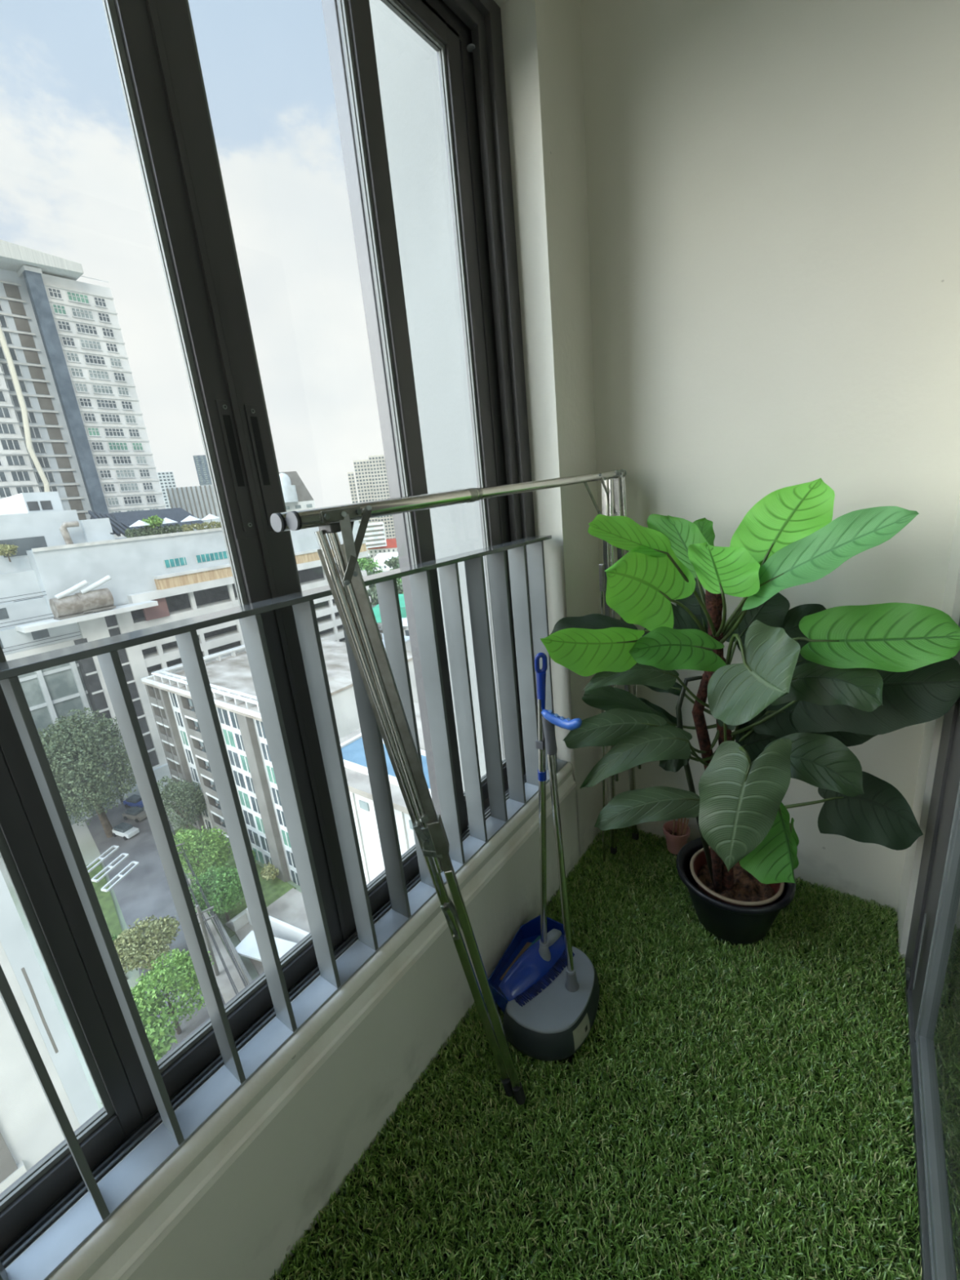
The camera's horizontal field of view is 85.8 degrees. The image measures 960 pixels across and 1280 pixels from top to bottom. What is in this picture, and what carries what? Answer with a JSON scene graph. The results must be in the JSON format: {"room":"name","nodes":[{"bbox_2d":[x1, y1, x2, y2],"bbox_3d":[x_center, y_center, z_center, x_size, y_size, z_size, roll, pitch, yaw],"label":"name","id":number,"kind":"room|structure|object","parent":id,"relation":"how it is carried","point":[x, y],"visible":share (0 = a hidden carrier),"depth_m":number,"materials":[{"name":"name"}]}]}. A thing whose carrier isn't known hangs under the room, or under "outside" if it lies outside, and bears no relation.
{"room":"enclosed balcony","nodes":[
{"label":"enclosed balcony","id":0,"kind":"room"},
{"bbox_2d":[4,761,580,1279],"bbox_3d":[-0.937,1.288,0.564,0.228,0.468,4.256,6,19,36],"label":"wall","id":1,"kind":"structure","parent":0,"point":[244,1227],"depth_m":1.19,"materials":[{"name":"paint"}]},
{"bbox_2d":[0,0,567,1279],"bbox_3d":[-1.079,-0.089,0.196,0.198,2.467,4.282,6,19,36],"label":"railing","id":2,"kind":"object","parent":1,"relation":"in","point":[477,23],"depth_m":1.22,"materials":[{"name":"metal"}]},
{"bbox_2d":[0,748,143,1252],"bbox_3d":[-1.046,-0.068,0.296,0.042,2.318,0.982,6,19,36],"label":"window","id":3,"kind":"structure","parent":2,"relation":"attached to","point":[26,1199],"depth_m":0.85,"materials":[{"name":"metal"}]},
{"bbox_2d":[0,0,347,1120],"bbox_3d":[-0.613,-0.269,0.853,0.050,2.318,0.484,6,19,36],"label":"window","id":4,"kind":"structure","parent":2,"relation":"attached to","point":[134,27],"depth_m":0.94,"materials":[{"name":"metal"}]},
{"bbox_2d":[155,0,467,937],"bbox_3d":[-0.319,-0.406,1.237,0.048,2.318,0.520,6,19,36],"label":"window","id":5,"kind":"structure","parent":2,"relation":"attached to","point":[174,15],"depth_m":1.16,"materials":[{"name":"metal"}]},
{"bbox_2d":[321,0,441,817],"bbox_3d":[-0.222,-0.473,1.437,0.042,2.318,0.066,6,19,36],"label":"window","id":6,"kind":"structure","parent":2,"relation":"attached to","point":[330,10],"depth_m":1.32,"materials":[{"name":"glass"}]},
{"bbox_2d":[380,0,507,816],"bbox_3d":[-0.083,-0.538,1.620,0.040,2.318,0.408,6,19,36],"label":"window","id":7,"kind":"structure","parent":2,"relation":"attached to","point":[416,14],"depth_m":1.56,"materials":[{"name":"metal"}]},
{"bbox_2d":[49,762,576,1279],"bbox_3d":[-0.875,1.119,0.452,0.028,0.099,4.250,6,19,36],"label":"trim","id":8,"kind":"structure","parent":1,"relation":"attached to","point":[119,1264],"depth_m":1.03,"materials":[{"name":"paint"}]},
{"bbox_2d":[493,0,508,8],"bbox_3d":[-1.198,-1.389,-0.180,0.228,0.310,4.280,6,19,36],"label":"wall","id":9,"kind":"structure","parent":0,"point":[500,3],"depth_m":1.48,"materials":[{"name":"paint"}]},
{"bbox_2d":[500,0,607,857],"bbox_3d":[0.265,-0.633,1.931,0.228,3.180,0.303,6,19,36],"label":"wall pier","id":10,"kind":"object","parent":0,"point":[542,39],"visible":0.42,"depth_m":1.70,"materials":[{"name":"paint"}]},
{"bbox_2d":[580,0,959,911],"bbox_3d":[2.112,-0.514,0.851,4.490,3.180,0.150,6,19,36],"label":"wall","id":11,"kind":"structure","parent":0,"point":[773,186],"depth_m":1.52,"materials":[{"name":"paint"}]},
{"bbox_2d":[896,913,959,1267],"bbox_3d":[0.935,1.682,-0.441,4.490,0.155,4.703,6,19,36],"label":"floor","id":12,"kind":"structure","parent":0,"point":[955,1088],"depth_m":1.25,"materials":[{"name":"white paint"}]},
{"bbox_2d":[277,831,919,1279],"bbox_3d":[-0.015,1.387,0.741,1.064,0.004,3.553,6,19,36],"label":"grass blades","id":13,"kind":"object","parent":12,"relation":"on","point":[569,1059],"visible":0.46,"depth_m":1.20,"materials":[{"name":"green plant"}]},
{"bbox_2d":[269,826,921,1279],"bbox_3d":[0.378,1.189,1.250,1.066,0.036,2.246,6,19,36],"label":"artificial turf","id":14,"kind":"object","parent":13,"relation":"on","point":[784,917],"visible":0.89,"depth_m":1.27,"materials":[{"name":"green plastic"}]},
{"bbox_2d":[270,469,641,1105],"bbox_3d":[0.221,0.321,1.509,0.202,1.548,1.403,6,19,36],"label":"clothes rack","id":15,"kind":"object","parent":14,"relation":"on","point":[357,618],"visible":0.98,"depth_m":1.04,"materials":[{"name":"silver metal"}]},
{"bbox_2d":[488,709,599,1061],"bbox_3d":[0.162,0.631,1.464,0.346,0.977,0.387,6,19,36],"label":"dustpan","id":16,"kind":"object","parent":14,"relation":"on","point":[553,1025],"visible":0.84,"depth_m":1.45,"materials":[{"name":"grey plastic"}]},
{"bbox_2d":[499,942,532,980],"bbox_3d":[0.124,1.036,1.667,0.039,0.044,0.148,9,21,41],"label":"scrap","id":17,"kind":"object","parent":16,"relation":"in","point":[527,944],"visible":0.43,"depth_m":1.69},
{"bbox_2d":[525,935,540,950],"bbox_3d":[0.178,0.994,1.688,0.070,0.025,0.021,-19,20,-39],"label":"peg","id":18,"kind":"object","parent":17,"relation":"on","point":[538,938],"visible":0.34,"depth_m":1.70,"materials":[{"name":"plastic"}]},
{"bbox_2d":[498,652,574,1006],"bbox_3d":[0.138,0.529,1.430,0.268,1.041,0.132,-17,19,-35],"label":"broom","id":19,"kind":"object","parent":16,"relation":"attached to","point":[541,962],"visible":0.93,"depth_m":1.51,"materials":[{"name":"blue plastic"}]},
{"bbox_2d":[538,944,551,961],"bbox_3d":[0.195,0.952,1.585,0.048,0.066,0.048,6,19,36],"label":"socket","id":20,"kind":"object","parent":19,"relation":"attached to","point":[544,950],"depth_m":1.57,"materials":[{"name":"grey plastic"}]},
{"bbox_2d":[564,973,579,991],"bbox_3d":[0.268,0.989,1.508,0.043,0.057,0.043,6,19,36],"label":"socket","id":21,"kind":"object","parent":16,"relation":"attached to","point":[571,980],"depth_m":1.50,"materials":[{"name":"grey plastic"}]},
{"bbox_2d":[662,817,690,854],"bbox_3d":[0.814,0.784,2.140,0.106,0.194,0.106,6,19,36],"label":"pot","id":22,"kind":"object","parent":14,"relation":"on","point":[677,833],"visible":0.93,"depth_m":2.13,"materials":[{"name":"ceramic"}]},
{"bbox_2d":[540,477,959,943],"bbox_3d":[0.731,0.288,1.582,1.053,1.461,0.589,2,18,26],"label":"potted plant","id":23,"kind":"object","parent":13,"relation":"on","point":[813,682],"visible":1,"depth_m":1.41,"materials":[{"name":"green plant"}]},
{"bbox_2d":[897,493,959,973],"bbox_3d":[1.323,-0.537,1.213,0.230,3.180,0.211,6,19,36],"label":"wall","id":24,"kind":"structure","parent":0,"point":[951,604],"depth_m":1.50,"materials":[{"name":"paint"}]},
{"label":"outside","id":25,"kind":"structure","parent":0,"visible":0},
{"bbox_2d":[156,471,176,508],"bbox_3d":[-214.235,-102.209,356.783,18.428,25.147,14.984,6,19,36],"label":"apartment","id":26,"kind":"structure","parent":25,"point":[166,479],"depth_m":348.53,"materials":[{"name":"white concrete"}]},
{"bbox_2d":[192,454,212,485],"bbox_3d":[-286.405,-176.324,537.475,28.277,27.780,24.478,6,19,36],"label":"tower","id":27,"kind":"structure","parent":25,"point":[200,461],"depth_m":526.28,"materials":[{"name":"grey glass"}]},
{"bbox_2d":[359,521,386,548],"bbox_3d":[-98.004,-85.573,425.767,47.601,18.165,48.436,6,19,36],"label":"car park","id":28,"kind":"structure","parent":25,"point":[375,535],"depth_m":413.79,"materials":[{"name":"white concrete"}]},
{"bbox_3d":[2.915,21.821,5.165,4.510,41.840,4.853,6,19,36],"label":"wall","id":29,"kind":"structure","parent":0,"visible":0},
{"bbox_2d":[368,0,502,791],"bbox_3d":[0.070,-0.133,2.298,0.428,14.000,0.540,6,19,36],"label":"window pane","id":30,"kind":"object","parent":29,"relation":"attached to","point":[407,67],"depth_m":1.74,"materials":[{"name":"clear glass"}]},
{"bbox_3d":[-0.634,0.648,-1.313,0.205,2.650,2.100,6,19,36],"label":"wall","id":31,"kind":"structure","parent":0,"visible":0},
{"bbox_2d":[905,617,959,1279],"bbox_3d":[0.583,0.048,0.383,0.104,2.650,2.242,6,19,36],"label":"door frame","id":32,"kind":"structure","parent":31,"relation":"in","point":[949,717],"depth_m":1.36,"materials":[{"name":"metal"}]},
{"bbox_2d":[911,701,959,1042],"bbox_3d":[1.094,-0.179,1.078,0.038,2.550,0.175,6,19,36],"label":"door","id":33,"kind":"structure","parent":32,"relation":"attached to","point":[953,771],"depth_m":1.30,"materials":[{"name":"metal"}]},
{"bbox_2d":[915,774,959,1279],"bbox_3d":[0.492,0.125,0.299,0.039,2.496,1.945,6,19,36],"label":"door","id":34,"kind":"structure","parent":32,"relation":"attached to","point":[934,1028],"depth_m":1.16,"materials":[{"name":"silver metal"}]},
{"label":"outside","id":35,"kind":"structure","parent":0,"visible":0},
{"bbox_2d":[0,553,390,1109],"bbox_3d":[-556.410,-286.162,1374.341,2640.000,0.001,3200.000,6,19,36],"label":"ground","id":36,"kind":"structure","parent":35,"point":[89,850],"depth_m":60.09,"materials":[{"name":"grey concrete"}]},
{"bbox_2d":[0,870,99,1193],"bbox_3d":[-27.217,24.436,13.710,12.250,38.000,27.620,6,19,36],"label":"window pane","id":37,"kind":"object","parent":36,"relation":"on","point":[29,1129],"visible":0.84,"depth_m":17.96,"materials":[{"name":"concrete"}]},
{"bbox_2d":[37,705,136,837],"bbox_3d":[-55.542,20.133,72.409,15.197,20.121,16.045,6,19,36],"label":"street tree","id":38,"kind":"object","parent":36,"relation":"on","point":[68,769],"visible":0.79,"depth_m":71.07,"materials":[{"name":"green plant"}]},
{"bbox_2d":[85,859,122,937],"bbox_3d":[-45.684,32.379,62.091,23.000,0.200,7.400,6,19,36],"label":"grass verge","id":39,"kind":"structure","parent":36,"relation":"on","point":[105,900],"depth_m":63.01,"materials":[{"name":"green plant"}]},
{"bbox_2d":[86,844,139,892],"bbox_3d":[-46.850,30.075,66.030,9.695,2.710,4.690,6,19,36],"label":"road marking","id":40,"kind":"object","parent":36,"relation":"on","point":[93,879],"visible":0.9,"depth_m":65.51,"materials":[{"name":"white paint"}]},
{"bbox_2d":[111,931,127,979],"bbox_3d":[-38.916,33.043,53.586,4.534,2.406,5.924,-12,17,-22],"label":"shrub","id":41,"kind":"object","parent":36,"relation":"on","point":[114,935],"visible":0.02,"depth_m":55.69,"materials":[{"name":"green plant"}]},
{"bbox_2d":[101,1013,177,1103],"bbox_3d":[-27.178,33.695,41.179,5.572,5.418,6.013,6,19,36],"label":"tree","id":42,"kind":"object","parent":36,"relation":"on","point":[161,1047],"visible":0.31,"depth_m":41.53,"materials":[{"name":"green plant"}]},
{"bbox_2d":[84,802,209,1056],"bbox_3d":[-38.590,32.582,59.070,66.000,0.080,24.000,6,19,36],"label":"road","id":43,"kind":"structure","parent":36,"relation":"on","point":[144,891],"depth_m":66.02,"materials":[{"name":"grey asphalt"}]},
{"bbox_2d":[111,822,139,839],"bbox_3d":[-52.667,28.238,76.599,4.406,1.480,2.524,6,19,36],"label":"car","id":44,"kind":"object","parent":43,"relation":"on","point":[126,830],"visible":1,"depth_m":76.00,"materials":[{"name":"white metal"}]},
{"bbox_2d":[123,794,143,808],"bbox_3d":[-56.121,26.396,84.363,4.431,1.480,2.660,6,19,36],"label":"car","id":45,"kind":"object","parent":43,"relation":"on","point":[135,800],"visible":0.65,"depth_m":83.76,"materials":[{"name":"blue paint"}]},
{"bbox_2d":[121,806,146,822],"bbox_3d":[-53.841,27.174,80.792,4.431,1.480,2.660,6,19,36],"label":"car","id":46,"kind":"object","parent":43,"relation":"on","point":[135,813],"visible":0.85,"depth_m":80.18,"materials":[{"name":"grey metal"}]},
{"bbox_2d":[112,915,181,974],"bbox_3d":[-33.829,31.234,51.865,7.230,5.639,6.590,-10,16,-16],"label":"tree","id":47,"kind":"object","parent":36,"relation":"on","point":[129,944],"visible":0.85,"depth_m":50.91,"materials":[{"name":"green plant"}]},
{"bbox_2d":[130,947,213,1037],"bbox_3d":[-27.301,31.516,45.365,7.060,7.356,8.146,6,19,36],"label":"tree","id":48,"kind":"object","parent":36,"relation":"on","point":[170,977],"visible":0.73,"depth_m":44.58,"materials":[{"name":"green plant"}]},
{"bbox_2d":[176,842,186,853],"bbox_3d":[-35.434,27.347,60.929,2.531,8.500,0.390,-18,20,-38],"label":"utility pole","id":49,"kind":"object","parent":36,"relation":"on","point":[178,845],"visible":0.17,"depth_m":60.52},
{"bbox_2d":[0,491,371,857],"bbox_3d":[-72.885,-0.675,96.457,49.200,50.200,102.000,6,19,36],"label":"complex","id":50,"kind":"structure","parent":36,"relation":"on","point":[156,580],"depth_m":81.34,"materials":[{"name":"concrete"}]},
{"bbox_2d":[0,543,18,561],"bbox_3d":[-65.625,-12.159,71.899,3.144,2.533,2.600,6,19,36],"label":"bush","id":51,"kind":"object","parent":50,"relation":"on","point":[8,549],"visible":1,"depth_m":71.22,"materials":[{"name":"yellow plant"}]},
{"bbox_2d":[48,580,93,620],"bbox_3d":[-59.655,-5.929,75.360,2.873,4.921,4.828,6,19,36],"label":"chiller","id":52,"kind":"object","parent":50,"relation":"on","point":[63,606],"visible":0.93,"depth_m":74.37,"materials":[{"name":"metal"}]},
{"bbox_2d":[0,239,165,537],"bbox_3d":[-101.109,-46.644,102.384,29.000,56.500,53.100,6,19,36],"label":"residential tower","id":53,"kind":"structure","parent":50,"relation":"on","point":[72,424],"depth_m":105.78,"materials":[{"name":"concrete"}]},
{"bbox_2d":[74,575,115,613],"bbox_3d":[-57.870,-6.924,77.658,2.873,4.921,4.828,6,19,36],"label":"chiller","id":54,"kind":"object","parent":50,"relation":"on","point":[101,599],"visible":0.92,"depth_m":77.07,"materials":[{"name":"metal"}]},
{"bbox_2d":[88,510,147,537],"bbox_3d":[-61.398,-19.529,87.504,11.219,5.612,6.590,6,19,36],"label":"canopy frame","id":55,"kind":"object","parent":50,"relation":"on","point":[115,525],"visible":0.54,"depth_m":87.39,"materials":[{"name":"grey metal"}]},
{"bbox_2d":[128,520,150,528],"bbox_3d":[-55.855,-18.361,85.222,3.500,2.886,3.500,6,19,36],"label":"parasol","id":56,"kind":"object","parent":50,"relation":"on","point":[138,523],"visible":0.77,"depth_m":84.17,"materials":[{"name":"white fabric"}]},
{"bbox_2d":[89,507,204,533],"bbox_3d":[-62.848,-22.399,97.010,17.000,3.600,14.500,6,19,36],"label":"pavilion","id":57,"kind":"object","parent":50,"relation":"on","point":[177,514],"visible":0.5,"depth_m":94.66,"materials":[{"name":"grey metal"}]},
{"bbox_2d":[142,515,164,534],"bbox_3d":[-54.273,-19.196,86.153,3.338,3.279,3.575,6,19,36],"label":"palm","id":58,"kind":"object","parent":50,"relation":"on","point":[155,521],"visible":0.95,"depth_m":85.47,"materials":[{"name":"green plant"}]},
{"bbox_2d":[124,523,182,537],"bbox_3d":[-54.074,-17.895,86.016,1.602,2.458,9.061,6,19,36],"label":"hedge","id":59,"kind":"object","parent":50,"relation":"on","point":[170,529],"visible":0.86,"depth_m":85.49,"materials":[{"name":"green plant"}]},
{"bbox_2d":[160,517,177,526],"bbox_3d":[-53.429,-19.489,88.378,3.500,2.878,3.500,6,19,36],"label":"parasol","id":60,"kind":"object","parent":50,"relation":"on","point":[166,520],"visible":0.73,"depth_m":87.46,"materials":[{"name":"white fabric"}]},
{"bbox_2d":[181,515,200,523],"bbox_3d":[-51.058,-20.610,91.460,3.500,2.906,3.500,6,19,36],"label":"parasol","id":61,"kind":"object","parent":50,"relation":"on","point":[189,517],"visible":0.89,"depth_m":90.43,"materials":[{"name":"white fabric"}]},
{"bbox_2d":[181,520,221,531],"bbox_3d":[-47.228,-21.058,94.881,2.474,2.095,15.825,6,19,36],"label":"hedge","id":62,"kind":"object","parent":50,"relation":"on","point":[198,526],"visible":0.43,"depth_m":91.56,"materials":[{"name":"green plant"}]},
{"bbox_2d":[201,514,219,527],"bbox_3d":[-48.958,-21.568,94.194,3.500,2.861,3.500,6,19,36],"label":"parasol","id":63,"kind":"object","parent":50,"relation":"on","point":[208,517],"visible":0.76,"depth_m":93.14,"materials":[{"name":"white fabric"}]},
{"bbox_2d":[165,484,220,530],"bbox_3d":[-88.544,-24.304,177.968,27.186,54.467,27.758,6,19,36],"label":"louvred hall","id":64,"kind":"object","parent":36,"relation":"on","point":[199,501],"visible":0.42,"depth_m":161.80,"materials":[{"name":"white metal"}]},
{"bbox_2d":[195,904,219,976],"bbox_3d":[-26.568,29.427,50.399,2.531,8.500,0.390,-18,20,-38],"label":"utility pole","id":65,"kind":"object","parent":36,"relation":"on","point":[199,913],"visible":0.83,"depth_m":50.14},
{"bbox_2d":[166,814,248,1004],"bbox_3d":[-29.066,26.511,52.513,1.905,2.044,37.457,-18,20,-37],"label":"overhead cables","id":66,"kind":"object","parent":65,"relation":"attached to","point":[171,828],"visible":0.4,"depth_m":47.74,"materials":[{"name":"grey metal"}]},
{"bbox_2d":[187,878,244,1004],"bbox_3d":[-25.674,33.465,51.196,3.202,0.160,37.714,-18,20,-37],"label":"pavement","id":67,"kind":"structure","parent":36,"relation":"on","point":[224,985],"depth_m":52.08,"materials":[{"name":"grey concrete"}]},
{"bbox_2d":[186,862,253,986],"bbox_3d":[-27.527,31.422,55.328,0.300,2.200,32.736,-19,20,-38],"label":"wall","id":68,"kind":"structure","parent":36,"relation":"on","point":[248,979],"depth_m":51.68,"materials":[{"name":"grey concrete"}]},
{"bbox_2d":[235,930,297,961],"bbox_3d":[-19.235,30.909,50.866,10.893,0.250,2.600,1,17,21],"label":"canopy","id":69,"kind":"object","parent":68,"relation":"attached to","point":[248,948],"visible":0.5,"depth_m":51.75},
{"bbox_2d":[171,823,295,937],"bbox_3d":[-35.652,29.999,66.967,27.000,0.200,8.700,6,19,36],"label":"lawn","id":70,"kind":"structure","parent":36,"relation":"on","point":[272,890],"depth_m":62.32,"materials":[{"name":"green plant"}]},
{"bbox_2d":[156,775,206,837],"bbox_3d":[-41.719,23.561,72.986,5.901,10.452,5.485,-11,16,-18],"label":"tree","id":71,"kind":"object","parent":70,"relation":"on","point":[190,797],"visible":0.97,"depth_m":71.75,"materials":[{"name":"green plant"}]},
{"bbox_2d":[173,825,232,881],"bbox_3d":[-33.727,26.575,62.734,6.608,8.678,5.911,-5,16,1],"label":"tree","id":72,"kind":"object","parent":70,"relation":"on","point":[209,850],"visible":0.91,"depth_m":62.02,"materials":[{"name":"green plant"}]},
{"bbox_2d":[187,863,244,922],"bbox_3d":[-28.761,28.492,57.131,6.972,7.076,5.762,-2,16,13],"label":"tree","id":73,"kind":"object","parent":70,"relation":"on","point":[219,886],"visible":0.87,"depth_m":55.51,"materials":[{"name":"green plant"}]},
{"bbox_2d":[225,909,248,932],"bbox_3d":[-26.848,30.951,57.719,2.200,1.680,2.400,6,19,36],"label":"steps","id":74,"kind":"structure","parent":70,"relation":"on","point":[241,919],"depth_m":56.72,"materials":[{"name":"concrete"}]},
{"bbox_2d":[252,849,256,862],"bbox_3d":[-29.532,28.364,66.502,1.678,2.410,1.761,-6,16,-1],"label":"shrub","id":75,"kind":"object","parent":70,"relation":"on","point":[253,851],"visible":0.14,"depth_m":66.45,"materials":[{"name":"green plant"}]},
{"bbox_2d":[259,862,279,880],"bbox_3d":[-25.703,28.743,63.589,2.442,2.521,2.392,-13,17,-26],"label":"shrub","id":76,"kind":"object","parent":70,"relation":"on","point":[265,872],"visible":0.98,"depth_m":63.16,"materials":[{"name":"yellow plant"}]},
{"bbox_2d":[235,888,310,975],"bbox_3d":[-19.042,32.048,53.422,16.000,0.400,10.400,6,19,36],"label":"paving","id":77,"kind":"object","parent":36,"relation":"on","point":[289,908],"visible":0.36,"depth_m":58.00,"materials":[{"name":"grey concrete"}]},
{"bbox_2d":[245,907,309,942],"bbox_3d":[-21.291,30.828,54.845,9.603,2.400,0.400,3,18,28],"label":"wall","id":78,"kind":"structure","parent":36,"relation":"on","point":[284,931],"depth_m":54.03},
{"bbox_2d":[141,639,418,886],"bbox_3d":[-26.860,14.553,75.909,31.600,24.640,24.300,6,19,36],"label":"apartment block","id":79,"kind":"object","parent":36,"relation":"on","point":[228,671],"visible":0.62,"depth_m":66.23,"materials":[{"name":"concrete"}]},
{"bbox_2d":[279,471,315,511],"bbox_3d":[-86.370,-47.216,246.183,35.598,61.114,32.815,6,19,36],"label":"domed building","id":80,"kind":"structure","parent":36,"relation":"on","point":[296,496],"depth_m":227.60,"materials":[{"name":"white concrete"}]},
{"bbox_2d":[357,556,382,573],"bbox_3d":[-73.626,-44.245,321.535,28.485,15.326,28.245,6,19,36],"label":"tree","id":81,"kind":"object","parent":36,"relation":"on","point":[362,562],"visible":0.34,"depth_m":318.66,"materials":[{"name":"green plant"}]},
{"bbox_2d":[347,454,395,553],"bbox_3d":[-91.012,-128.484,489.960,59.202,86.084,54.459,6,19,36],"label":"distant high rise","id":82,"kind":"structure","parent":36,"relation":"on","point":[371,474],"depth_m":470.03,"materials":[{"name":"white concrete"}]},
{"bbox_2d":[366,569,383,588],"bbox_3d":[-53.119,-27.602,255.546,27.240,14.468,28.265,6,19,36],"label":"tree","id":83,"kind":"object","parent":36,"relation":"on","point":[368,573],"visible":0.09,"depth_m":251.53,"materials":[{"name":"green plant"}]},
{"bbox_2d":[341,632,411,651],"bbox_3d":[-21.756,6.659,115.363,12.582,16.120,10.733,6,19,36],"label":"rooftop building","id":84,"kind":"structure","parent":36,"relation":"on","point":[407,642],"depth_m":112.97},
{"bbox_2d":[367,538,397,559],"bbox_3d":[-75.781,-78.058,437.251,38.981,15.000,25.363,6,19,36],"label":"house","id":85,"kind":"structure","parent":36,"relation":"on","point":[391,547],"depth_m":432.59,"materials":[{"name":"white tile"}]},
{"bbox_2d":[367,581,403,606],"bbox_3d":[-39.945,-19.902,224.521,22.611,11.561,22.438,6,19,36],"label":"tree","id":86,"kind":"object","parent":36,"relation":"on","point":[374,597],"visible":0.27,"depth_m":220.03,"materials":[{"name":"green plant"}]},
{"bbox_2d":[339,702,431,884],"bbox_3d":[-0.215,20.551,45.115,25.900,23.300,14.700,6,19,36],"label":"building","id":87,"kind":"structure","parent":36,"relation":"on","point":[351,744],"depth_m":40.92,"materials":[{"name":"concrete"}]},
{"bbox_2d":[358,800,368,811],"bbox_3d":[-8.997,12.835,40.062,1.000,0.700,0.080,6,19,36],"label":"vent","id":88,"kind":"object","parent":87,"relation":"attached to","point":[363,804],"depth_m":40.00,"materials":[{"name":"clear glass"}]},
{"bbox_2d":[408,819,413,829],"bbox_3d":[-4.653,13.295,36.887,1.000,0.700,0.080,6,19,36],"label":"vent","id":89,"kind":"object","parent":87,"relation":"attached to","point":[411,826],"depth_m":37.07,"materials":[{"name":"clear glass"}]},
{"bbox_2d":[373,552,399,570],"bbox_3d":[-61.292,-54.782,356.919,28.205,11.000,20.128,6,19,36],"label":"house","id":90,"kind":"structure","parent":36,"relation":"on","point":[381,557],"depth_m":353.84,"materials":[{"name":"white concrete"}]},
{"bbox_2d":[372,607,406,625],"bbox_3d":[-35.431,-4.632,167.921,30.880,12.000,22.857,6,19,36],"label":"shed","id":91,"kind":"object","parent":36,"relation":"on","point":[376,610],"visible":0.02,"depth_m":162.00,"materials":[{"name":"teal metal"}]},
{"bbox_2d":[373,594,405,608],"bbox_3d":[-19.570,-10.743,183.964,35.581,12.000,26.212,6,19,36],"label":"shed","id":92,"kind":"object","parent":36,"relation":"on","point":[402,602],"visible":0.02,"depth_m":180.79,"materials":[{"name":"teal metal"}]},
{"bbox_2d":[383,555,399,567],"bbox_3d":[-46.972,-48.320,327.363,24.297,12.394,21.394,6,19,36],"label":"tree","id":93,"kind":"object","parent":36,"relation":"on","point":[393,562],"visible":0.26,"depth_m":323.20,"materials":[{"name":"green plant"}]},
{"bbox_2d":[377,623,406,635],"bbox_3d":[-26.941,1.842,141.758,11.137,12.093,9.395,6,19,36],"label":"rooftop building","id":94,"kind":"structure","parent":36,"relation":"on","point":[380,627],"depth_m":140.61,"materials":[{"name":"grey concrete"}]},
{"bbox_2d":[388,568,401,586],"bbox_3d":[-39.367,-28.218,253.558,29.905,14.312,30.933,6,19,36],"label":"tree","id":95,"kind":"object","parent":36,"relation":"on","point":[397,579],"visible":0.03,"depth_m":246.36,"materials":[{"name":"green plant"}]},
{"bbox_2d":[391,564,401,586],"bbox_3d":[-34.320,-31.808,262.454,24.902,15.115,27.184,6,19,36],"label":"tree","id":96,"kind":"object","parent":36,"relation":"on","point":[397,566],"visible":0.05,"depth_m":260.56,"materials":[{"name":"green plant"}]},
{"bbox_2d":[401,617,408,635],"bbox_3d":[-16.648,-2.216,157.301,22.854,9.500,14.672,6,19,36],"label":"shed","id":97,"kind":"object","parent":36,"relation":"on","point":[405,624],"visible":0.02,"depth_m":154.75,"materials":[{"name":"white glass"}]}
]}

